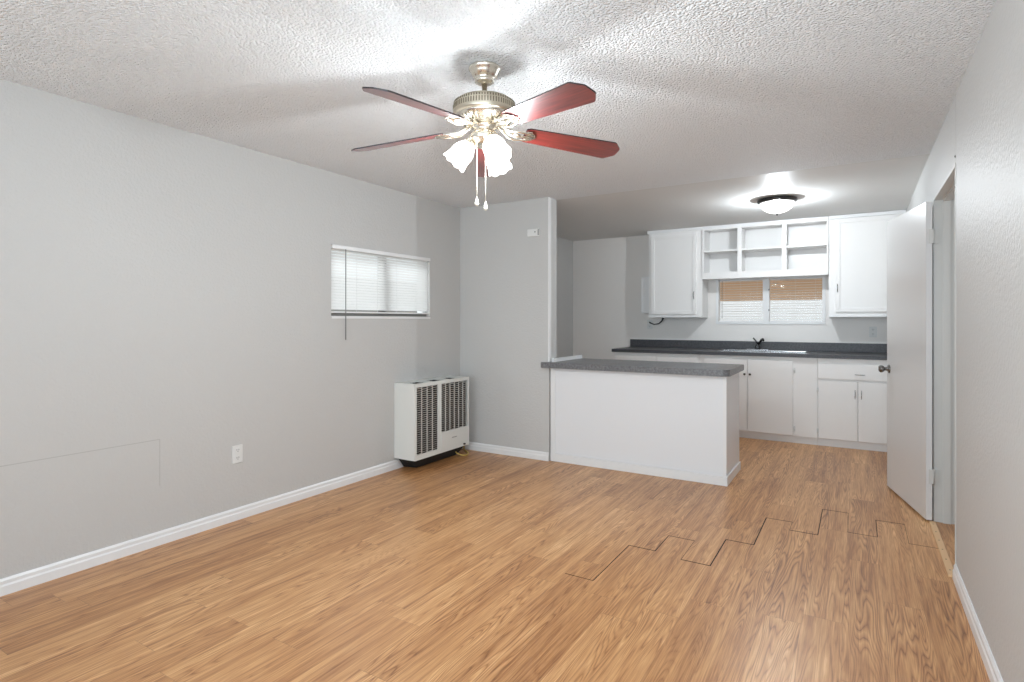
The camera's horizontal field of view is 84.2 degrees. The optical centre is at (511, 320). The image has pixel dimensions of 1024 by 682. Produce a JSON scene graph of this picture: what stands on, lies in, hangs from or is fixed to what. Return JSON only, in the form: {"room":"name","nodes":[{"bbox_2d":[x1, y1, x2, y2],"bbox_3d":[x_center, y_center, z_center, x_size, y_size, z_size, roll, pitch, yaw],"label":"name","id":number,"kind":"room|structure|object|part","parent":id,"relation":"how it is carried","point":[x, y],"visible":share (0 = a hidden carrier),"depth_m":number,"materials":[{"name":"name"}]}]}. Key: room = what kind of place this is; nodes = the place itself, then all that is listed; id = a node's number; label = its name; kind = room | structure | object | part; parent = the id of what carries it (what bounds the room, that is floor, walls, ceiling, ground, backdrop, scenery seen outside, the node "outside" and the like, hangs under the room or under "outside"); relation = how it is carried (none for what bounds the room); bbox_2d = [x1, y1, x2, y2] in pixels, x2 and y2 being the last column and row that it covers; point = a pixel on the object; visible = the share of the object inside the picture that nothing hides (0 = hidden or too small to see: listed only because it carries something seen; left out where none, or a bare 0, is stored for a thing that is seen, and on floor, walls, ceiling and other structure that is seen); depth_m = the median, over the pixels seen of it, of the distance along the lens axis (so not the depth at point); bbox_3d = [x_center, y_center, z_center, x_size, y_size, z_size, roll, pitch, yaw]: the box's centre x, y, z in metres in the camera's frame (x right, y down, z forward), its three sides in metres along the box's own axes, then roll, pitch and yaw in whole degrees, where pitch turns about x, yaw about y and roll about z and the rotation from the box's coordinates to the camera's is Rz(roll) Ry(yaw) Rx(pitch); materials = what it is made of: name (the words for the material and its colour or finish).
{"room":"empty living room","nodes":[
{"label":"empty living room","id":0,"kind":"room"},
{"bbox_2d":[0,79,572,578],"bbox_3d":[-1.773,0.080,3.841,0.130,2.436,9.907,0,0,31],"label":"wall","id":1,"kind":"structure","parent":0,"point":[171,285],"depth_m":3.35,"materials":[{"name":"grey paint"}]},
{"bbox_2d":[0,439,159,485],"bbox_3d":[-2.439,0.823,2.625,0.002,0.271,1.536,0,0,31],"label":"trim","id":2,"kind":"structure","parent":1,"relation":"attached to","point":[157,439],"depth_m":3.04,"materials":[{"name":"grey paint"}]},
{"bbox_2d":[0,459,403,596],"bbox_3d":[-2.407,1.259,2.664,0.014,0.078,7.237,0,0,31],"label":"baseboard","id":3,"kind":"structure","parent":1,"relation":"attached to","point":[14,583],"depth_m":3.32,"materials":[{"name":"white paint"}]},
{"bbox_2d":[232,444,242,463],"bbox_3d":[-1.786,0.870,3.684,0.009,0.116,0.072,0,0,31],"label":"wall outlet","id":4,"kind":"object","parent":1,"relation":"attached to","point":[237,450],"visible":1,"depth_m":3.68,"materials":[{"name":"white plastic"}]},
{"bbox_2d":[331,248,429,318],"bbox_3d":[-1.135,-0.300,4.880,0.136,0.573,1.175,0,0,31],"label":"window","id":5,"kind":"structure","parent":1,"relation":"in","point":[333,315],"depth_m":4.82,"materials":[{"name":"white plastic"}]},
{"bbox_2d":[331,244,429,339],"bbox_3d":[-1.085,-0.216,4.849,0.048,0.738,1.163,0,0,31],"label":"window blind","id":6,"kind":"object","parent":5,"relation":"attached to","point":[338,301],"visible":1,"depth_m":4.77,"materials":[{"name":"white plastic"}]},
{"bbox_3d":[-1.255,-0.311,4.571,0.002,0.487,0.002,0,0,31],"label":"ladder cord","id":7,"kind":"part","parent":6,"relation":"part of","materials":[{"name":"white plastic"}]},
{"bbox_3d":[-1.134,-0.311,4.770,0.002,0.487,0.002,0,0,31],"label":"ladder cord","id":8,"kind":"part","parent":6,"relation":"part of","materials":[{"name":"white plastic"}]},
{"bbox_3d":[-1.097,-0.064,4.857,0.020,0.012,1.157,0,0,31],"label":"rail","id":9,"kind":"part","parent":6,"relation":"part of","materials":[{"name":"white plastic"}]},
{"bbox_3d":[-1.105,-0.024,4.861,0.066,0.020,1.175,0,0,31],"label":"sill","id":10,"kind":"part","parent":5,"relation":"part of","materials":[{"name":"white paint"}]},
{"bbox_2d":[394,375,468,467],"bbox_3d":[-0.716,0.920,5.209,0.246,0.748,0.788,0,0,31],"label":"wall heater","id":11,"kind":"object","parent":1,"relation":"attached to","point":[431,418],"visible":1,"depth_m":5.02,"materials":[{"name":"white metal"}]},
{"bbox_2d":[417,384,437,454],"bbox_3d":[-0.742,0.865,4.961,0.015,0.583,0.286,0,0,31],"label":"grille","id":12,"kind":"object","parent":11,"relation":"attached to","point":[427,398],"depth_m":4.98,"materials":[{"name":"grey metal"}]},
{"bbox_3d":[-0.530,1.097,5.296,0.004,0.133,0.410,0,0,31],"label":"access panel","id":13,"kind":"part","parent":11,"relation":"part of","materials":[{"name":"white metal"}]},
{"bbox_2d":[442,380,467,431],"bbox_3d":[-0.537,0.794,5.296,0.015,0.443,0.394,0,0,31],"label":"grille","id":14,"kind":"object","parent":11,"relation":"attached to","point":[454,395],"depth_m":5.31,"materials":[{"name":"grey metal"}]},
{"bbox_2d":[0,437,989,681],"bbox_3d":[0.502,1.348,2.451,5.460,0.101,10.167,0,0,31],"label":"floor","id":15,"kind":"structure","parent":0,"point":[478,566],"depth_m":2.78,"materials":[{"name":"brown wood"}]},
{"bbox_2d":[455,446,468,455],"bbox_3d":[-0.462,1.264,5.543,0.131,0.062,0.307,0,0,14],"label":"gas hose","id":16,"kind":"object","parent":15,"relation":"on","point":[463,446],"visible":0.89,"depth_m":5.41,"materials":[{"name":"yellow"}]},
{"bbox_2d":[550,368,740,485],"bbox_3d":[1.185,0.869,5.099,1.555,0.859,0.642,0,0,31],"label":"base cabinet","id":17,"kind":"object","parent":15,"relation":"on","point":[674,426],"visible":0.8,"depth_m":4.77,"materials":[{"name":"white paint"}]},
{"bbox_2d":[541,355,743,376],"bbox_3d":[1.149,0.396,5.093,1.650,0.085,0.690,0,0,31],"label":"countertop","id":18,"kind":"structure","parent":17,"relation":"on","point":[577,362],"depth_m":4.87,"materials":[{"name":"grey laminate"}]},
{"bbox_3d":[1.171,1.262,5.075,1.555,0.072,0.587,0,0,31],"label":"baseboard","id":19,"kind":"part","parent":17,"relation":"part of","materials":[{"name":"white paint"}]},
{"bbox_2d":[615,352,698,362],"bbox_3d":[1.866,0.844,7.014,1.016,0.908,0.693,0,0,31],"label":"base cabinet","id":20,"kind":"object","parent":15,"relation":"on","point":[694,358],"visible":0.16,"depth_m":6.74,"materials":[{"name":"white paint"}]},
{"bbox_3d":[1.502,0.820,6.877,0.503,0.787,0.018,0,0,31],"label":"door","id":21,"kind":"part","parent":20,"relation":"part of","materials":[{"name":"white paint"}]},
{"bbox_3d":[1.928,0.820,6.616,0.464,0.787,0.018,0,0,31],"label":"door","id":22,"kind":"part","parent":20,"relation":"part of","materials":[{"name":"white paint"}]},
{"bbox_2d":[612,339,886,359],"bbox_3d":[2.699,0.321,6.511,3.018,0.137,0.686,0,0,31],"label":"countertop","id":23,"kind":"structure","parent":20,"relation":"on","point":[866,351],"depth_m":6.52,"materials":[{"name":"grey laminate"}]},
{"bbox_2d":[746,338,768,349],"bbox_3d":[2.830,0.274,6.550,0.240,0.145,0.221,0,0,31],"label":"faucet","id":24,"kind":"object","parent":23,"relation":"on","point":[757,345],"visible":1,"depth_m":6.59,"materials":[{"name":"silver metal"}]},
{"bbox_2d":[719,349,809,353],"bbox_3d":[2.847,0.427,6.405,0.900,0.162,0.500,0,0,31],"label":"sink","id":25,"kind":"object","parent":23,"relation":"in","point":[725,350],"visible":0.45,"depth_m":6.45,"materials":[{"name":"silver metal"}]},
{"bbox_3d":[2.645,0.430,6.490,0.397,0.156,0.365,0,0,31],"label":"bowl","id":26,"kind":"part","parent":25,"relation":"part of","materials":[{"name":"silver metal"}]},
{"bbox_3d":[3.014,0.430,6.265,0.397,0.156,0.365,0,0,31],"label":"bowl","id":27,"kind":"part","parent":25,"relation":"part of","materials":[{"name":"silver metal"}]},
{"bbox_2d":[699,354,817,444],"bbox_3d":[2.813,0.844,6.438,1.196,0.908,0.689,0,0,31],"label":"base cabinet","id":28,"kind":"object","parent":15,"relation":"on","point":[778,396],"visible":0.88,"depth_m":6.05,"materials":[{"name":"white paint"}]},
{"bbox_3d":[2.385,0.821,6.337,0.463,0.790,0.018,0,0,31],"label":"door","id":29,"kind":"part","parent":28,"relation":"part of","materials":[{"name":"white paint"}]},
{"bbox_3d":[2.778,0.821,6.097,0.446,0.790,0.018,0,0,31],"label":"door","id":30,"kind":"part","parent":28,"relation":"part of","materials":[{"name":"white paint"}]},
{"bbox_2d":[816,358,886,451],"bbox_3d":[3.648,0.844,5.923,0.783,0.908,0.697,0,0,31],"label":"base cabinet","id":31,"kind":"object","parent":15,"relation":"on","point":[852,393],"visible":0.75,"depth_m":5.69,"materials":[{"name":"white paint"}]},
{"bbox_3d":[3.319,0.918,5.766,0.343,0.596,0.018,0,0,31],"label":"door","id":32,"kind":"part","parent":31,"relation":"part of","materials":[{"name":"white paint"}]},
{"bbox_3d":[3.489,0.523,5.660,0.757,0.155,0.022,0,0,31],"label":"drawer","id":33,"kind":"part","parent":31,"relation":"part of","materials":[{"name":"white paint"}]},
{"bbox_3d":[3.619,0.918,5.583,0.348,0.596,0.018,0,0,31],"label":"door","id":34,"kind":"part","parent":31,"relation":"part of","materials":[{"name":"white paint"}]},
{"bbox_2d":[0,0,995,240],"bbox_3d":[0.502,-1.190,2.451,5.460,0.136,10.167,0,0,31],"label":"ceiling","id":35,"kind":"structure","parent":0,"point":[687,91],"depth_m":2.73,"materials":[{"name":"white paint"}]},
{"bbox_2d":[351,61,619,210],"bbox_3d":[-0.157,-0.812,2.509,1.287,0.650,1.251,0,0,31],"label":"ceiling fan","id":36,"kind":"object","parent":35,"relation":"hanging from","point":[483,111],"visible":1,"depth_m":2.47,"materials":[{"name":"brown wood"}]},
{"bbox_3d":[-0.534,-0.836,2.668,0.482,0.006,0.140,-4,13,17],"label":"blade","id":37,"kind":"part","parent":36,"relation":"part of","materials":[{"name":"brown wood"}]},
{"bbox_3d":[-0.371,-0.836,2.190,0.140,0.006,0.482,17,13,33],"label":"blade","id":38,"kind":"part","parent":36,"relation":"part of","materials":[{"name":"brown wood"}]},
{"bbox_3d":[-0.219,-0.758,2.539,0.060,0.066,0.049,0,0,31],"label":"bulb","id":39,"kind":"part","parent":36,"relation":"part of","materials":[{"name":"white glass"}]},
{"bbox_3d":[-0.117,-0.668,2.511,0.003,0.292,0.003,0,0,31],"label":"pull chain","id":40,"kind":"part","parent":36,"relation":"part of","materials":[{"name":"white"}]},
{"bbox_3d":[-0.129,-0.836,2.971,0.140,0.006,0.482,-14,-4,-2],"label":"blade","id":41,"kind":"part","parent":36,"relation":"part of","materials":[{"name":"red wood"}]},
{"bbox_3d":[-0.080,-0.758,2.456,0.060,0.066,0.049,0,0,31],"label":"bulb","id":42,"kind":"part","parent":36,"relation":"part of","materials":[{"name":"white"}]},
{"bbox_3d":[-0.077,-0.758,2.622,0.047,0.066,0.064,0,0,31],"label":"bulb","id":43,"kind":"part","parent":36,"relation":"part of","materials":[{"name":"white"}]},
{"bbox_3d":[0.134,-0.836,2.197,0.140,0.006,0.482,17,-7,-36],"label":"blade","id":44,"kind":"part","parent":36,"relation":"part of","materials":[{"name":"red wood"}]},
{"bbox_3d":[0.284,-0.836,2.679,0.482,0.006,0.140,4,-15,-19],"label":"blade","id":45,"kind":"part","parent":36,"relation":"part of","materials":[{"name":"brown wood"}]},
{"bbox_2d":[757,196,797,214],"bbox_3d":[2.474,-1.054,5.285,0.344,0.154,0.344,0,0,31],"label":"ceiling light","id":46,"kind":"object","parent":35,"relation":"attached to","point":[774,200],"visible":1,"depth_m":5.24,"materials":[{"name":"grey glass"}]},
{"bbox_2d":[460,197,556,460],"bbox_3d":[-0.052,0.080,5.556,1.018,2.436,0.153,0,0,31],"label":"wall","id":47,"kind":"structure","parent":0,"point":[504,271],"depth_m":5.46,"materials":[{"name":"grey paint"}]},
{"bbox_2d":[462,442,548,460],"bbox_3d":[-0.090,1.259,5.481,1.004,0.078,0.014,0,0,31],"label":"baseboard","id":48,"kind":"structure","parent":47,"relation":"attached to","point":[524,453],"depth_m":5.44,"materials":[{"name":"white paint"}]},
{"bbox_2d":[527,228,539,236],"bbox_3d":[0.202,-0.819,5.293,0.126,0.068,0.029,0,0,31],"label":"wall sensor","id":49,"kind":"object","parent":47,"relation":"attached to","point":[530,232],"visible":1,"depth_m":5.28,"materials":[{"name":"white plastic"}]},
{"bbox_2d":[548,197,550,361],"bbox_3d":[0.349,-0.377,5.239,0.012,1.520,0.038,0,0,31],"label":"trim","id":50,"kind":"structure","parent":47,"relation":"attached to","point":[549,198],"depth_m":5.22,"materials":[{"name":"white paint"}]},
{"bbox_2d":[573,235,886,359],"bbox_3d":[2.550,0.080,7.081,4.130,2.436,0.130,0,0,31],"label":"wall","id":51,"kind":"structure","parent":0,"point":[607,273],"depth_m":7.58,"materials":[{"name":"white paint"}]},
{"bbox_2d":[641,277,648,312],"bbox_3d":[1.772,-0.325,7.347,0.124,0.465,0.226,0,0,31],"label":"wall box","id":52,"kind":"object","parent":51,"relation":"attached to","point":[644,280],"visible":0.49,"depth_m":7.26,"materials":[{"name":"white paint"}]},
{"bbox_2d":[647,320,652,328],"bbox_3d":[1.814,0.053,7.449,0.072,0.116,0.009,0,0,31],"label":"wall outlet","id":53,"kind":"object","parent":51,"relation":"attached to","point":[649,326],"visible":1,"depth_m":7.45,"materials":[{"name":"white plastic"}]},
{"bbox_2d":[647,227,707,317],"bbox_3d":[2.068,-0.579,7.087,0.668,1.088,0.360,0,0,31],"label":"upper cabinet","id":54,"kind":"object","parent":51,"relation":"attached to","point":[677,288],"visible":1,"depth_m":6.96,"materials":[{"name":"white paint"}]},
{"bbox_3d":[1.988,-0.564,6.974,0.551,0.980,0.024,0,0,31],"label":"door","id":55,"kind":"part","parent":54,"relation":"part of","materials":[{"name":"white paint"}]},
{"bbox_2d":[630,339,886,352],"bbox_3d":[2.873,0.302,6.795,3.018,0.100,0.019,0,0,31],"label":"backsplash","id":56,"kind":"structure","parent":51,"relation":"attached to","point":[793,346],"depth_m":6.69,"materials":[{"name":"grey laminate"}]},
{"bbox_2d":[702,216,828,279],"bbox_3d":[2.928,-0.807,6.581,1.324,0.630,0.328,0,0,31],"label":"open shelf unit","id":57,"kind":"object","parent":51,"relation":"attached to","point":[790,248],"visible":0.97,"depth_m":6.59,"materials":[{"name":"white paint"}]},
{"bbox_3d":[2.551,-0.823,6.822,0.392,0.018,0.299,0,0,31],"label":"shelf","id":58,"kind":"part","parent":57,"relation":"part of","materials":[{"name":"white paint"}]},
{"bbox_3d":[2.928,-0.823,6.591,0.447,0.018,0.299,0,0,31],"label":"shelf","id":59,"kind":"part","parent":57,"relation":"part of","materials":[{"name":"white paint"}]},
{"bbox_3d":[3.310,-0.823,6.359,0.403,0.018,0.299,0,0,31],"label":"shelf","id":60,"kind":"part","parent":57,"relation":"part of","materials":[{"name":"white paint"}]},
{"bbox_2d":[716,276,825,323],"bbox_3d":[3.055,-0.247,6.739,1.188,0.586,0.108,0,0,31],"label":"window","id":61,"kind":"structure","parent":51,"relation":"in","point":[766,281],"depth_m":6.72,"materials":[{"name":"white plastic"}]},
{"bbox_2d":[719,279,762,320],"bbox_3d":[2.784,-0.249,6.892,0.494,0.518,0.043,0,0,31],"label":"window blind","id":62,"kind":"object","parent":61,"relation":"attached to","point":[747,280],"visible":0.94,"depth_m":6.90,"materials":[{"name":"white plastic"}]},
{"bbox_3d":[2.622,-0.239,6.986,0.002,0.478,0.002,0,0,31],"label":"ladder cord","id":63,"kind":"part","parent":62,"relation":"part of","materials":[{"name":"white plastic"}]},
{"bbox_3d":[2.789,0.004,6.900,0.488,0.012,0.020,0,0,31],"label":"rail","id":64,"kind":"part","parent":62,"relation":"part of","materials":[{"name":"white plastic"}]},
{"bbox_2d":[770,276,821,320],"bbox_3d":[3.299,-0.249,6.586,0.540,0.518,0.028,0,0,31],"label":"window blind","id":65,"kind":"object","parent":61,"relation":"attached to","point":[795,278],"visible":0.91,"depth_m":6.58,"materials":[{"name":"white plastic"}]},
{"bbox_3d":[3.293,-0.239,6.576,0.002,0.478,0.002,0,0,31],"label":"ladder cord","id":66,"kind":"part","parent":65,"relation":"part of","materials":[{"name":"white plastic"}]},
{"bbox_3d":[3.300,0.004,6.588,0.534,0.012,0.020,0,0,31],"label":"rail","id":67,"kind":"part","parent":65,"relation":"part of","materials":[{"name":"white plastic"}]},
{"bbox_3d":[3.468,-0.239,6.469,0.002,0.478,0.002,0,0,31],"label":"ladder cord","id":68,"kind":"part","parent":65,"relation":"part of","materials":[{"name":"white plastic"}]},
{"bbox_2d":[829,210,905,316],"bbox_3d":[3.779,-0.579,6.042,0.685,1.088,0.360,0,0,31],"label":"upper cabinet","id":69,"kind":"object","parent":51,"relation":"attached to","point":[857,242],"visible":0.73,"depth_m":5.96,"materials":[{"name":"white paint"}]},
{"bbox_2d":[869,327,876,336],"bbox_3d":[3.927,0.126,6.158,0.072,0.116,0.009,0,0,31],"label":"wall outlet","id":70,"kind":"object","parent":51,"relation":"attached to","point":[872,330],"visible":1,"depth_m":6.16,"materials":[{"name":"white plastic"}]},
{"bbox_2d":[906,0,1023,681],"bbox_3d":[1.641,0.080,1.756,0.130,2.436,9.907,0,0,31],"label":"wall","id":71,"kind":"structure","parent":0,"point":[983,125],"depth_m":2.10,"materials":[{"name":"grey paint"}]},
{"bbox_2d":[878,201,937,519],"bbox_3d":[2.835,0.260,4.005,0.176,2.047,0.813,0,0,13],"label":"door","id":72,"kind":"structure","parent":71,"relation":"in","point":[911,236],"depth_m":3.91,"materials":[{"name":"white paint"}]},
{"bbox_3d":[2.865,0.373,4.362,0.071,0.066,0.066,0,0,18],"label":"knob","id":73,"kind":"part","parent":72,"relation":"part of","materials":[{"name":"silver metal"}]},
{"bbox_2d":[929,520,952,576],"bbox_3d":[2.468,1.294,3.259,0.033,0.008,0.935,0,0,31],"label":"threshold","id":74,"kind":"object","parent":71,"relation":"attached to","point":[946,560],"depth_m":3.19,"materials":[{"name":"brown wood"}]},
{"bbox_2d":[933,163,955,563],"bbox_3d":[2.534,0.254,3.218,0.136,2.087,0.971,0,0,31],"label":"trim","id":75,"kind":"structure","parent":71,"relation":"attached to","point":[944,201],"depth_m":3.61,"materials":[{"name":"grey paint"}]},
{"bbox_2d":[953,564,1003,681],"bbox_3d":[0.608,1.259,0.204,0.014,0.078,6.182,0,0,31],"label":"baseboard","id":76,"kind":"structure","parent":71,"relation":"attached to","point":[991,667],"depth_m":2.27,"materials":[{"name":"white paint"}]},
{"label":"outside","id":77,"kind":"structure","parent":0,"visible":0},
{"bbox_3d":[5.256,1.368,10.521,16.000,0.100,8.563,0,0,31],"label":"ground","id":78,"kind":"structure","parent":77,"visible":0},
{"bbox_2d":[720,278,821,300],"bbox_3d":[3.543,-0.002,7.718,8.000,2.600,1.853,0,0,31],"label":"patio cover","id":79,"kind":"object","parent":78,"relation":"on","point":[811,283],"visible":0.09,"depth_m":8.49,"materials":[{"name":"beige"}]},
{"bbox_2d":[720,300,821,321],"bbox_3d":[4.997,0.373,11.056,13.000,1.850,0.080,0,0,31],"label":"fence","id":80,"kind":"object","parent":78,"relation":"on","point":[731,303],"visible":0.02,"depth_m":10.95,"materials":[{"name":"white"}]},
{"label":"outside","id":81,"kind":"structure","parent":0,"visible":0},
{"bbox_3d":[-2.218,1.368,5.749,2.620,0.100,6.500,0,0,31],"label":"ground","id":82,"kind":"structure","parent":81,"visible":0},
{"bbox_2d":[331,277,416,312],"bbox_3d":[-3.251,0.398,6.380,0.200,2.000,6.500,0,0,31],"label":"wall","id":83,"kind":"structure","parent":82,"relation":"on","point":[332,277],"depth_m":8.15,"materials":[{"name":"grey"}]}
]}

